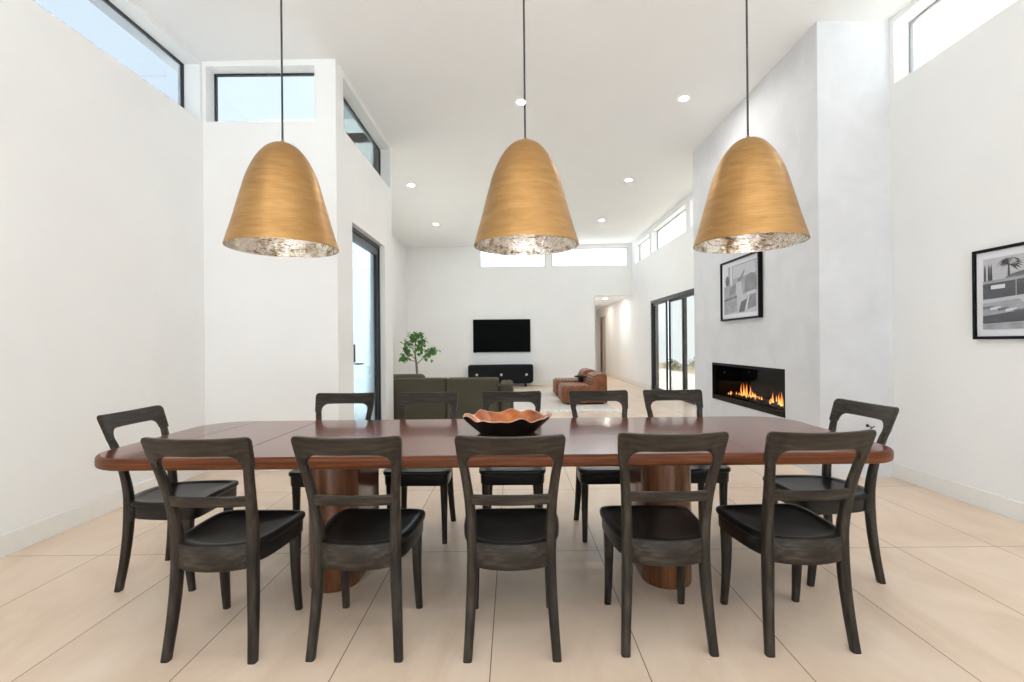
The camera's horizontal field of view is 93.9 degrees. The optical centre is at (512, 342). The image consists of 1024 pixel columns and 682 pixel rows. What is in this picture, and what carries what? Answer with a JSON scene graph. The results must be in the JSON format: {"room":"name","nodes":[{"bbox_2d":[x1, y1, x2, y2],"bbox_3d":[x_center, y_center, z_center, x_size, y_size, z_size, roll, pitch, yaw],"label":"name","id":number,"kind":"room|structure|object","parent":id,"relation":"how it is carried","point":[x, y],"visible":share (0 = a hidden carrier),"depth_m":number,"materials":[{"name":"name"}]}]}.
{"room":"dining room","nodes":[
{"label":"dining room","id":0,"kind":"room"},
{"bbox_2d":[0,0,205,534],"bbox_3d":[-3.238,-0.848,0.820,0.220,4.300,8.440,-1,0,0],"label":"wall","id":1,"kind":"structure","parent":0,"point":[102,306],"depth_m":3.50,"materials":[{"name":"white paint"}]},
{"bbox_2d":[103,0,183,107],"bbox_3d":[-3.315,-2.518,2.700,0.026,0.560,4.200,-1,0,0],"label":"window","id":2,"kind":"structure","parent":1,"relation":"in","point":[107,2],"depth_m":4.49,"materials":[{"name":"black metal"}]},
{"bbox_2d":[0,469,292,557],"bbox_3d":[-2.426,1.226,1.825,1.365,0.135,10.450,-1,0,0],"label":"baseboard","id":3,"kind":"structure","parent":1,"relation":"attached to","point":[13,541],"depth_m":3.34,"materials":[{"name":"paint"}]},
{"bbox_2d":[202,59,345,424],"bbox_3d":[-2.454,-0.856,4.940,1.350,4.300,0.200,-1,0,0],"label":"wall","id":4,"kind":"structure","parent":0,"point":[275,326],"depth_m":4.84,"materials":[{"name":"white paint"}]},
{"bbox_2d":[214,73,313,121],"bbox_3d":[-2.560,-2.525,4.990,1.100,0.560,0.026,-1,0,0],"label":"window","id":5,"kind":"structure","parent":4,"relation":"in","point":[216,76],"depth_m":4.98,"materials":[{"name":"black metal"}]},
{"bbox_2d":[352,242,371,419],"bbox_3d":[-2.688,-0.854,6.950,1.420,4.300,0.200,-1,0,0],"label":"wall","id":6,"kind":"structure","parent":0,"point":[362,374],"depth_m":6.85,"materials":[{"name":"white paint"}]},
{"bbox_2d":[342,70,393,419],"bbox_3d":[-1.879,-0.862,6.045,0.200,4.300,2.010,-1,0,0],"label":"wall","id":7,"kind":"structure","parent":0,"point":[367,194],"depth_m":6.09,"materials":[{"name":"white paint"}]},
{"bbox_2d":[343,96,380,175],"bbox_3d":[-1.945,-2.531,6.015,0.026,0.560,1.910,-1,0,0],"label":"window","id":8,"kind":"structure","parent":7,"relation":"in","point":[353,127],"depth_m":6.08,"materials":[{"name":"clear glass"}]},
{"bbox_2d":[352,227,380,419],"bbox_3d":[-1.860,-0.027,5.970,0.120,2.630,1.340,-1,0,0],"label":"door","id":9,"kind":"structure","parent":7,"relation":"in","point":[358,238],"depth_m":6.54,"materials":[{"name":"black metal"}]},
{"bbox_2d":[392,235,406,373],"bbox_3d":[-3.288,-0.848,10.675,0.220,4.300,7.250,-1,0,0],"label":"wall","id":10,"kind":"structure","parent":0,"point":[399,288],"depth_m":13.34,"materials":[{"name":"white paint"}]},
{"bbox_2d":[0,375,1023,681],"bbox_3d":[0.138,1.329,8.400,7.250,0.120,24.000,-1,0,0],"label":"floor","id":11,"kind":"structure","parent":0,"point":[949,607],"depth_m":2.25,"materials":[{"name":"tile"}]},
{"bbox_2d":[97,405,238,592],"bbox_3d":[-1.894,0.831,2.666,0.534,0.916,0.433,-1,0,0],"label":"dining chair","id":12,"kind":"object","parent":11,"relation":"on","point":[148,504],"visible":0.59,"depth_m":2.51,"materials":[{"name":"brown wood"}]},
{"bbox_2d":[140,437,304,664],"bbox_3d":[-1.221,0.824,2.086,0.433,0.916,0.534,-1,0,2],"label":"dining chair","id":13,"kind":"object","parent":11,"relation":"on","point":[227,541],"visible":1,"depth_m":1.94,"materials":[{"name":"black wood"}]},
{"bbox_2d":[288,392,375,509],"bbox_3d":[-1.217,0.824,3.267,0.433,0.916,0.534,-1,0,0],"label":"dining chair","id":14,"kind":"object","parent":11,"relation":"on","point":[296,480],"visible":0.32,"depth_m":3.47,"materials":[{"name":"brown wood"}]},
{"bbox_2d":[291,435,425,662],"bbox_3d":[-0.639,0.818,2.086,0.433,0.916,0.534,-1,0,1],"label":"dining chair","id":15,"kind":"object","parent":11,"relation":"on","point":[352,539],"visible":1,"depth_m":1.93,"materials":[{"name":"brown wood"}]},
{"bbox_2d":[398,331,440,373],"bbox_3d":[-2.457,0.495,12.594,1.071,1.599,0.518,-1,0,0],"label":"potted ficus","id":16,"kind":"object","parent":11,"relation":"on","point":[432,351],"visible":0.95,"depth_m":12.56,"materials":[{"name":"plant"}]},
{"bbox_2d":[383,392,458,543],"bbox_3d":[-0.613,0.818,3.267,0.433,0.916,0.534,-1,0,1],"label":"dining chair","id":17,"kind":"object","parent":11,"relation":"on","point":[442,477],"visible":0.48,"depth_m":3.11,"materials":[{"name":"brown wood"}]},
{"bbox_2d":[393,374,513,419],"bbox_3d":[-1.301,0.905,8.250,2.620,0.755,2.200,-1,0,0],"label":"sectional sofa","id":18,"kind":"object","parent":11,"relation":"on","point":[470,390],"visible":0.38,"depth_m":7.15,"materials":[{"name":"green fabric"}]},
{"bbox_2d":[393,374,424,378],"bbox_3d":[-1.923,0.695,8.130,0.860,0.323,0.240,-1,0,0],"label":"pillow","id":19,"kind":"object","parent":18,"relation":"on","point":[395,376],"depth_m":8.04,"materials":[{"name":"grey fabric"}]},
{"bbox_2d":[94,416,893,592],"bbox_3d":[-0.101,0.896,2.750,3.890,0.750,1.100,-1,0,0],"label":"dining table","id":20,"kind":"object","parent":11,"relation":"on","point":[426,443],"visible":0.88,"depth_m":2.46,"materials":[{"name":"orange wood"}]},
{"bbox_2d":[463,408,551,436],"bbox_3d":[-0.032,0.462,2.771,0.476,0.116,0.454,-1,0,37],"label":"wooden bowl","id":21,"kind":"object","parent":20,"relation":"on","point":[512,422],"visible":1,"depth_m":2.67,"materials":[{"name":"black wood"}]},
{"bbox_2d":[468,364,532,386],"bbox_3d":[-0.356,0.956,13.966,1.880,0.635,0.468,-1,0,0],"label":"media console","id":22,"kind":"object","parent":11,"relation":"on","point":[518,373],"visible":0.79,"depth_m":13.75,"materials":[{"name":"black wood"}]},
{"bbox_2d":[454,434,565,663],"bbox_3d":[-0.007,0.812,2.074,0.433,0.916,0.534,-1,0,0],"label":"dining chair","id":23,"kind":"object","parent":11,"relation":"on","point":[498,539],"visible":1,"depth_m":1.92,"materials":[{"name":"brown wood"}]},
{"bbox_2d":[479,391,545,507],"bbox_3d":[-0.004,0.812,3.267,0.433,0.916,0.534,-1,0,0],"label":"dining chair","id":24,"kind":"object","parent":11,"relation":"on","point":[490,476],"visible":0.56,"depth_m":3.05,"materials":[{"name":"brown wood"}]},
{"bbox_2d":[514,390,621,413],"bbox_3d":[0.447,1.254,10.536,3.097,0.026,4.029,-1,0,0],"label":"area rug","id":25,"kind":"object","parent":11,"relation":"on","point":[550,401],"visible":0.47,"depth_m":9.36,"materials":[{"name":"white carpet"}]},
{"bbox_2d":[553,368,594,395],"bbox_3d":[1.433,0.928,11.350,0.923,0.622,0.800,-1,0,0],"label":"lounge chair","id":26,"kind":"object","parent":25,"relation":"on","point":[556,381],"visible":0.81,"depth_m":11.01,"materials":[{"name":"leather"}]},
{"bbox_2d":[574,375,586,382],"bbox_3d":[1.520,0.987,10.680,0.300,0.503,0.300,-1,0,0],"label":"side table","id":27,"kind":"object","parent":25,"relation":"on","point":[580,377],"visible":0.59,"depth_m":10.63,"materials":[{"name":"black wood"}]},
{"bbox_2d":[558,371,606,403],"bbox_3d":[1.433,0.928,9.980,0.923,0.622,0.800,-1,0,0],"label":"lounge chair","id":28,"kind":"object","parent":25,"relation":"on","point":[595,381],"visible":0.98,"depth_m":9.59,"materials":[{"name":"leather"}]},
{"bbox_2d":[569,390,627,542],"bbox_3d":[0.629,0.806,3.267,0.433,0.916,0.534,-1,0,-1],"label":"dining chair","id":29,"kind":"object","parent":11,"relation":"on","point":[586,476],"visible":0.41,"depth_m":3.12,"materials":[{"name":"brown wood"}]},
{"bbox_2d":[600,431,728,657],"bbox_3d":[0.632,0.806,2.098,0.433,0.916,0.534,-1,0,0],"label":"dining chair","id":30,"kind":"object","parent":11,"relation":"on","point":[650,535],"visible":1,"depth_m":1.95,"materials":[{"name":"brown wood"}]},
{"bbox_2d":[643,389,730,516],"bbox_3d":[1.171,0.800,3.267,0.433,0.916,0.534,-1,0,-1],"label":"dining chair","id":31,"kind":"object","parent":11,"relation":"on","point":[699,473],"visible":0.3,"depth_m":3.43,"materials":[{"name":"brown wood"}]},
{"bbox_2d":[716,429,876,657],"bbox_3d":[1.203,0.800,2.098,0.434,0.916,0.534,-1,0,-3],"label":"dining chair","id":32,"kind":"object","parent":11,"relation":"on","point":[795,535],"visible":1,"depth_m":1.95,"materials":[{"name":"brown wood"}]},
{"bbox_2d":[762,398,898,586],"bbox_3d":[1.747,0.795,2.665,0.534,0.916,0.433,-1,0,-3],"label":"dining chair","id":33,"kind":"object","parent":11,"relation":"on","point":[864,500],"visible":0.54,"depth_m":2.51,"materials":[{"name":"brown wood"}]},
{"bbox_2d":[88,0,944,247],"bbox_3d":[0.120,-3.056,5.475,7.300,0.352,18.150,-1,0,0],"label":"ceiling","id":34,"kind":"structure","parent":0,"point":[442,81],"depth_m":5.17,"materials":[{"name":"paint"}]},
{"bbox_2d":[222,0,338,257],"bbox_3d":[-1.317,-1.721,2.720,0.596,2.372,0.596,-1,0,0],"label":"pendant lamp","id":35,"kind":"object","parent":34,"relation":"hanging from","point":[280,210],"visible":1,"depth_m":2.56,"materials":[{"name":"gold metal"}]},
{"bbox_2d":[515,99,527,105],"bbox_3d":[0.102,-2.908,5.780,0.156,0.008,0.156,-1,0,0],"label":"recessed light","id":36,"kind":"object","parent":34,"relation":"in","point":[520,102],"visible":0.82,"depth_m":5.78,"materials":[{"name":"white paint"}]},
{"bbox_2d":[474,0,578,255],"bbox_3d":[0.063,-1.735,2.720,0.596,2.372,0.596,-1,0,-7],"label":"pendant lamp","id":37,"kind":"object","parent":34,"relation":"hanging from","point":[526,212],"visible":1,"depth_m":2.54,"materials":[{"name":"gold metal"}]},
{"bbox_2d":[677,95,690,101],"bbox_3d":[2.061,-2.945,5.770,0.156,0.008,0.156,-1,0,0],"label":"recessed light","id":38,"kind":"object","parent":34,"relation":"in","point":[684,98],"visible":1,"depth_m":5.76,"materials":[{"name":"white paint"}]},
{"bbox_2d":[693,0,810,253],"bbox_3d":[1.331,-1.747,2.720,0.596,2.372,0.596,-1,0,-15],"label":"pendant lamp","id":39,"kind":"object","parent":34,"relation":"hanging from","point":[752,205],"visible":1,"depth_m":2.56,"materials":[{"name":"gold metal"}]},
{"bbox_2d":[406,243,631,380],"bbox_3d":[0.089,-0.881,14.410,6.975,4.300,0.220,-1,0,0],"label":"wall","id":40,"kind":"structure","parent":0,"point":[448,289],"depth_m":14.30,"materials":[{"name":"white paint"}]},
{"bbox_2d":[473,319,530,352],"bbox_3d":[-0.337,-0.206,14.270,1.710,0.992,0.056,-1,0,0],"label":"television","id":41,"kind":"object","parent":40,"relation":"attached to","point":[489,335],"visible":1,"depth_m":14.24,"materials":[{"name":"black glass"}]},
{"bbox_2d":[480,251,545,266],"bbox_3d":[-0.010,-2.550,14.380,1.970,0.560,0.026,-1,0,0],"label":"window","id":42,"kind":"structure","parent":40,"relation":"in","point":[480,251],"depth_m":14.37,"materials":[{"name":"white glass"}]},
{"bbox_2d":[499,380,552,384],"bbox_3d":[-0.343,1.206,14.293,5.630,0.135,0.015,-1,0,0],"label":"baseboard","id":43,"kind":"structure","parent":40,"relation":"attached to","point":[544,382],"depth_m":14.28,"materials":[{"name":"paint"}]},
{"bbox_2d":[552,248,627,266],"bbox_3d":[2.300,-2.573,14.380,2.290,0.560,0.026,-1,0,0],"label":"window","id":44,"kind":"structure","parent":40,"relation":"in","point":[575,248],"depth_m":14.37,"materials":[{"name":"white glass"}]},
{"bbox_2d":[595,309,597,371],"bbox_3d":[3.022,-0.089,20.300,1.565,2.660,0.200,-1,0,0],"label":"wall","id":45,"kind":"structure","parent":0,"point":[596,310],"depth_m":20.20,"materials":[{"name":"white paint"}]},
{"bbox_2d":[595,296,628,308],"bbox_3d":[2.960,-1.539,17.450,1.550,0.240,5.900,-1,0,0],"label":"ceiling","id":46,"kind":"structure","parent":0,"point":[600,302],"depth_m":16.02,"materials":[{"name":"paint"}]},
{"bbox_2d":[598,193,693,389],"bbox_3d":[3.676,-0.916,13.825,0.200,4.300,12.750,-1,0,0],"label":"wall","id":47,"kind":"structure","parent":0,"point":[667,270],"depth_m":13.03,"materials":[{"name":"white paint"}]},
{"bbox_2d":[600,316,605,373],"bbox_3d":[3.629,0.095,19.050,0.115,2.280,1.060,-1,0,0],"label":"door","id":48,"kind":"structure","parent":47,"relation":"in","point":[603,364],"depth_m":19.19,"materials":[{"name":"beige wood"}]},
{"bbox_2d":[606,371,650,389],"bbox_3d":[3.589,1.167,12.975,0.015,0.135,11.050,-1,0,0],"label":"baseboard","id":49,"kind":"structure","parent":47,"relation":"attached to","point":[641,384],"depth_m":14.57,"materials":[{"name":"paint"}]},
{"bbox_2d":[639,238,648,260],"bbox_3d":[3.710,-2.586,13.240,0.026,0.560,1.480,-1,0,0],"label":"window","id":50,"kind":"structure","parent":47,"relation":"in","point":[648,238],"depth_m":13.96,"materials":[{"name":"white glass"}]},
{"bbox_2d":[657,209,685,248],"bbox_3d":[3.710,-2.586,11.070,0.026,0.560,2.420,-1,0,0],"label":"window","id":51,"kind":"structure","parent":47,"relation":"in","point":[685,209],"depth_m":11.46,"materials":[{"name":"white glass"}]},
{"bbox_2d":[651,288,694,404],"bbox_3d":[3.681,0.074,10.225,0.170,2.320,4.450,-1,0,0],"label":"door","id":52,"kind":"structure","parent":47,"relation":"in","point":[667,300],"depth_m":11.29,"materials":[{"name":"black metal"}]},
{"bbox_2d":[693,21,866,476],"bbox_3d":[3.031,-0.910,5.930,0.420,4.300,3.040,-1,0,0],"label":"wall","id":53,"kind":"structure","parent":0,"point":[808,106],"depth_m":4.55,"materials":[{"name":"paint"}]},
{"bbox_2d":[720,251,762,320],"bbox_3d":[2.799,-0.670,5.900,0.050,0.765,1.000,-1,0,0],"label":"framed picture","id":54,"kind":"object","parent":53,"relation":"attached to","point":[741,278],"visible":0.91,"depth_m":5.82},
{"bbox_2d":[724,258,756,314],"bbox_3d":[2.794,-0.670,5.900,0.003,0.611,0.846,-1,0,0],"label":"print","id":55,"kind":"object","parent":54,"relation":"attached to","point":[740,277],"depth_m":5.85},
{"bbox_2d":[712,362,784,417],"bbox_3d":[3.032,0.529,5.890,0.402,0.508,1.816,-1,0,0],"label":"fireplace","id":56,"kind":"object","parent":53,"relation":"in","point":[762,389],"visible":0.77,"depth_m":6.23,"materials":[{"name":"black metal"}]},
{"bbox_2d":[725,394,782,410],"bbox_3d":[3.067,0.744,5.890,0.220,0.058,1.580,-1,0,0],"label":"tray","id":57,"kind":"object","parent":56,"relation":"on","point":[774,404],"depth_m":5.85,"materials":[{"name":"black metal"}]},
{"bbox_2d":[862,20,893,476],"bbox_3d":[3.366,-0.913,5.930,0.250,4.300,3.040,-1,0,0],"label":"wall","id":58,"kind":"structure","parent":0,"point":[875,34],"depth_m":4.41,"materials":[{"name":"paint"}]},
{"bbox_2d":[918,23,969,66],"bbox_3d":[5.980,-2.054,8.150,3.400,6.570,0.300,-1,0,0],"label":"wall","id":59,"kind":"structure","parent":0,"point":[933,38],"depth_m":8.00,"materials":[{"name":"paint"}]},
{"bbox_2d":[889,0,1023,502],"bbox_3d":[3.601,-0.915,2.025,0.220,4.300,10.850,-1,0,0],"label":"wall","id":60,"kind":"structure","parent":0,"point":[957,119],"depth_m":3.78,"materials":[{"name":"white paint"}]},
{"bbox_2d":[909,0,941,72],"bbox_3d":[3.624,-2.643,2.480,0.026,0.555,3.760,-1,0,0],"label":"window","id":61,"kind":"structure","parent":60,"relation":"in","point":[911,23],"depth_m":4.34,"materials":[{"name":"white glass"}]},
{"bbox_2d":[892,462,1023,522],"bbox_3d":[3.504,1.168,0.505,0.015,0.135,7.810,-1,0,0],"label":"baseboard","id":62,"kind":"structure","parent":60,"relation":"attached to","point":[998,504],"depth_m":3.72,"materials":[{"name":"paint"}]},
{"bbox_2d":[972,242,1023,338],"bbox_3d":[3.479,-0.356,3.115,0.035,0.660,0.980,-1,0,0],"label":"framed picture","id":63,"kind":"object","parent":60,"relation":"attached to","point":[997,272],"visible":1,"depth_m":3.42},
{"bbox_2d":[983,253,1023,329],"bbox_3d":[3.474,-0.356,3.115,0.007,0.516,0.836,-1,0,0],"label":"print","id":64,"kind":"object","parent":63,"relation":"attached to","point":[1003,273],"depth_m":3.38},
{"label":"outside","id":65,"kind":"structure","parent":0,"visible":0},
{"bbox_2d":[659,363,694,373],"bbox_3d":[24.512,1.129,15.750,35.000,0.477,27.500,-1,0,0],"label":"ground desert","id":66,"kind":"structure","parent":65,"point":[692,371],"depth_m":24.87,"materials":[{"name":"beige sand"}]},
{"bbox_2d":[662,359,680,367],"bbox_3d":[8.401,1.111,25.402,0.997,0.616,1.013,-1,0,0],"label":"desert shrub","id":67,"kind":"object","parent":66,"relation":"on","point":[672,361],"visible":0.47,"depth_m":25.36,"materials":[{"name":"plant"}]},
{"bbox_2d":[668,363,681,370],"bbox_3d":[7.618,1.159,22.399,0.793,0.534,0.932,-1,0,0],"label":"desert shrub","id":68,"kind":"object","parent":66,"relation":"on","point":[674,365],"visible":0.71,"depth_m":22.32,"materials":[{"name":"plant"}]},
{"bbox_2d":[687,357,694,366],"bbox_3d":[9.665,1.011,24.633,1.457,0.792,1.331,-1,0,32],"label":"desert shrub","id":69,"kind":"object","parent":66,"relation":"on","point":[693,357],"visible":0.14,"depth_m":24.77,"materials":[{"name":"plant"}]},
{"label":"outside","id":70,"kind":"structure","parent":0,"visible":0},
{"bbox_2d":[659,368,694,389],"bbox_3d":[5.373,1.298,11.500,3.280,0.120,29.000,-1,0,0],"label":"patio","id":71,"kind":"structure","parent":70,"point":[676,377],"depth_m":15.72,"materials":[{"name":"concrete"}]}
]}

